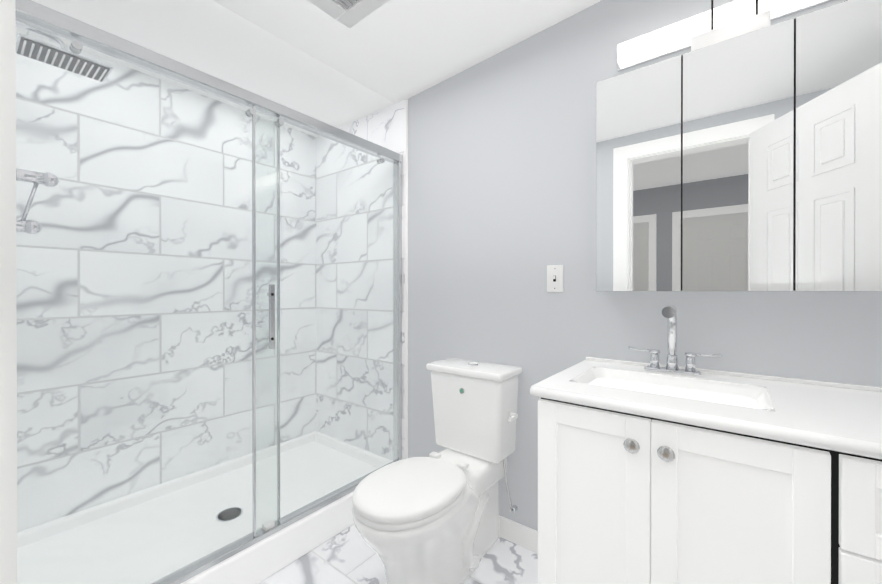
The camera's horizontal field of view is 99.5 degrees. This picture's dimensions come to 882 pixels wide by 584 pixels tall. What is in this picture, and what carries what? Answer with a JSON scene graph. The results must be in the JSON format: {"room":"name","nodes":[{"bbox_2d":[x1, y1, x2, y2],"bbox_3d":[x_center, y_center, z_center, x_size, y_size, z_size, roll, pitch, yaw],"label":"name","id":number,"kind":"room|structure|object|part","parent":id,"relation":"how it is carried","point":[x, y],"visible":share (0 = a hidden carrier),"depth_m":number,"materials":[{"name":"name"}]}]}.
{"room":"bathroom","nodes":[
{"label":"bathroom","id":0,"kind":"room"},
{"bbox_2d":[32,0,394,136],"bbox_3d":[-1.095,-1.246,1.836,0.903,0.300,1.770,0,0,38],"label":"ceiling","id":1,"kind":"structure","parent":0,"point":[214,39],"depth_m":1.72,"materials":[{"name":"white paint"}]},
{"bbox_2d":[258,524,537,583],"bbox_3d":[0.144,1.181,0.826,2.300,0.050,1.670,0,0,38],"label":"floor","id":2,"kind":"structure","parent":0,"point":[348,555],"depth_m":1.57,"materials":[{"name":"tile"}]},
{"bbox_2d":[352,358,521,583],"bbox_3d":[-0.010,0.742,1.510,0.424,0.823,0.768,0,0,38],"label":"toilet","id":3,"kind":"object","parent":2,"relation":"on","point":[433,518],"visible":1,"depth_m":1.48,"materials":[{"name":"white ceramic"}]},
{"bbox_3d":[-0.104,0.730,1.404,0.353,0.056,0.478,0,0,38],"label":"seat","id":4,"kind":"part","parent":3,"relation":"part of","materials":[{"name":"white plastic"}]},
{"bbox_3d":[0.156,0.532,1.725,0.424,0.404,0.207,0,0,38],"label":"tank","id":5,"kind":"part","parent":3,"relation":"part of","materials":[{"name":"white ceramic"}]},
{"bbox_2d":[530,305,881,583],"bbox_3d":[0.843,0.599,0.989,1.050,1.111,0.554,0,0,38],"label":"bathroom vanity","id":6,"kind":"object","parent":2,"relation":"on","point":[655,471],"visible":1,"depth_m":0.90,"materials":[{"name":"white wood"}]},
{"bbox_2d":[530,357,881,458],"bbox_3d":[0.844,0.316,0.990,1.050,0.102,0.550,0,0,38],"label":"countertop","id":7,"kind":"structure","parent":6,"relation":"on","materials":[{"name":"white stone"}]},
{"bbox_2d":[628,305,721,375],"bbox_3d":[0.769,0.160,1.250,0.275,0.233,0.128,0,0,38],"label":"faucet","id":8,"kind":"object","parent":7,"relation":"on","point":[670,311],"depth_m":1.27,"materials":[{"name":"silver metal"}]},
{"bbox_2d":[212,0,600,102],"bbox_3d":[0.214,-1.318,0.828,2.400,0.449,1.770,0,0,38],"label":"ceiling","id":9,"kind":"structure","parent":0,"point":[395,51],"depth_m":1.61,"materials":[{"name":"white paint"}]},
{"bbox_2d":[308,0,388,28],"bbox_3d":[-0.347,-1.101,1.306,0.342,0.036,0.342,0,0,38],"label":"fan","id":10,"kind":"object","parent":9,"relation":"attached to","point":[349,14],"visible":0.98,"depth_m":1.44,"materials":[{"name":"white plastic"}]},
{"bbox_2d":[408,0,881,530],"bbox_3d":[0.366,-0.081,1.769,3.303,2.470,0.100,0,0,38],"label":"wall","id":11,"kind":"structure","parent":0,"point":[500,182],"depth_m":1.65,"materials":[{"name":"grey paint"}]},
{"bbox_2d":[316,99,407,459],"bbox_3d":[-0.543,0.027,2.397,0.882,2.250,0.014,0,0,38],"label":"shower wall tile","id":12,"kind":"structure","parent":11,"relation":"attached to","point":[387,127],"depth_m":2.36,"materials":[{"name":"tile"}]},
{"bbox_2d":[499,515,537,552],"bbox_3d":[0.684,1.108,1.455,2.212,0.093,0.014,0,0,38],"label":"baseboard","id":13,"kind":"structure","parent":11,"relation":"attached to","point":[519,534],"depth_m":1.70,"materials":[{"name":"white wood"}]},
{"bbox_2d":[547,265,562,291],"bbox_3d":[0.488,-0.058,1.602,0.072,0.116,0.014,0,0,38],"label":"switch plate","id":14,"kind":"object","parent":11,"relation":"attached to","point":[554,278],"visible":1,"depth_m":1.60,"materials":[{"name":"white plastic"}]},
{"bbox_2d":[617,0,833,71],"bbox_3d":[0.946,-0.984,1.186,0.735,0.407,0.109,0,0,38],"label":"sconce","id":15,"kind":"object","parent":11,"relation":"attached to","point":[663,42],"depth_m":1.21,"materials":[{"name":"frosted white acrylic"},{"name":"black metal"}]},
{"bbox_3d":[0.908,-0.984,1.178,0.195,0.407,0.050,0,0,38],"label":"vanity light fixture frame","id":16,"kind":"part","parent":15,"relation":"part of","materials":[{"name":"white plastic"}]},
{"bbox_2d":[596,0,881,290],"bbox_3d":[0.933,-0.390,1.189,0.808,0.775,0.122,0,0,38],"label":"upper cabinet","id":17,"kind":"object","parent":11,"relation":"attached to","point":[751,161],"visible":1,"depth_m":1.12,"materials":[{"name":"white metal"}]},
{"bbox_3d":[-1.049,1.179,1.820,0.803,0.050,1.550,0,0,38],"label":"floor","id":18,"kind":"structure","parent":0,"visible":0},
{"bbox_2d":[15,0,402,583],"bbox_3d":[-1.004,0.185,1.794,0.862,1.936,1.506,0,0,38],"label":"shower","id":19,"kind":"object","parent":18,"relation":"on","point":[256,517],"visible":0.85,"depth_m":1.53,"materials":[{"name":"clear glass"}]},
{"bbox_2d":[17,431,392,583],"bbox_3d":[-1.006,1.069,1.798,0.855,0.167,1.506,0,0,38],"label":"tray","id":20,"kind":"object","parent":19,"relation":"on","point":[248,559],"depth_m":1.64,"materials":[{"name":"white plastic"}]},
{"bbox_3d":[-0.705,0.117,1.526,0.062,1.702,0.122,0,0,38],"label":"door handle","id":21,"kind":"part","parent":19,"relation":"part of","materials":[{"name":"grey"}]},
{"bbox_3d":[-0.604,-0.078,0.421,3.195,2.470,0.120,0,0,38],"label":"wall","id":22,"kind":"structure","parent":0,"visible":0},
{"bbox_2d":[0,0,16,583],"bbox_3d":[-0.200,0.071,0.106,0.860,2.175,0.150,0,0,38],"label":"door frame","id":23,"kind":"structure","parent":22,"relation":"attached to","point":[8,468],"depth_m":0.37,"materials":[{"name":"white wood"}]},
{"bbox_2d":[16,168,58,233],"bbox_3d":[-0.777,-0.168,0.692,0.040,0.150,0.098,0,0,38],"label":"shower valve","id":24,"kind":"object","parent":22,"relation":"attached to","point":[47,179],"visible":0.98,"depth_m":0.70,"materials":[{"name":"silver metal"}]},
{"bbox_3d":[-1.474,0.030,1.187,0.882,2.250,0.032,0,0,38],"label":"shower wall tile","id":25,"kind":"structure","parent":22,"relation":"attached to","visible":0},
{"bbox_2d":[15,20,112,81],"bbox_3d":[-1.391,-0.891,1.334,0.150,0.108,0.309,0,0,38],"label":"shower head","id":26,"kind":"object","parent":25,"relation":"attached to","point":[59,60],"depth_m":1.34},
{"bbox_3d":[-1.440,0.028,2.042,0.108,2.250,1.670,0,0,38],"label":"wall","id":27,"kind":"structure","parent":0,"visible":0},
{"bbox_2d":[15,25,316,531],"bbox_3d":[-1.350,-0.022,2.060,0.012,2.150,1.508,0,0,38],"label":"shower wall tile","id":28,"kind":"structure","parent":27,"relation":"attached to","point":[145,279],"depth_m":1.88,"materials":[{"name":"tile"}]}
]}

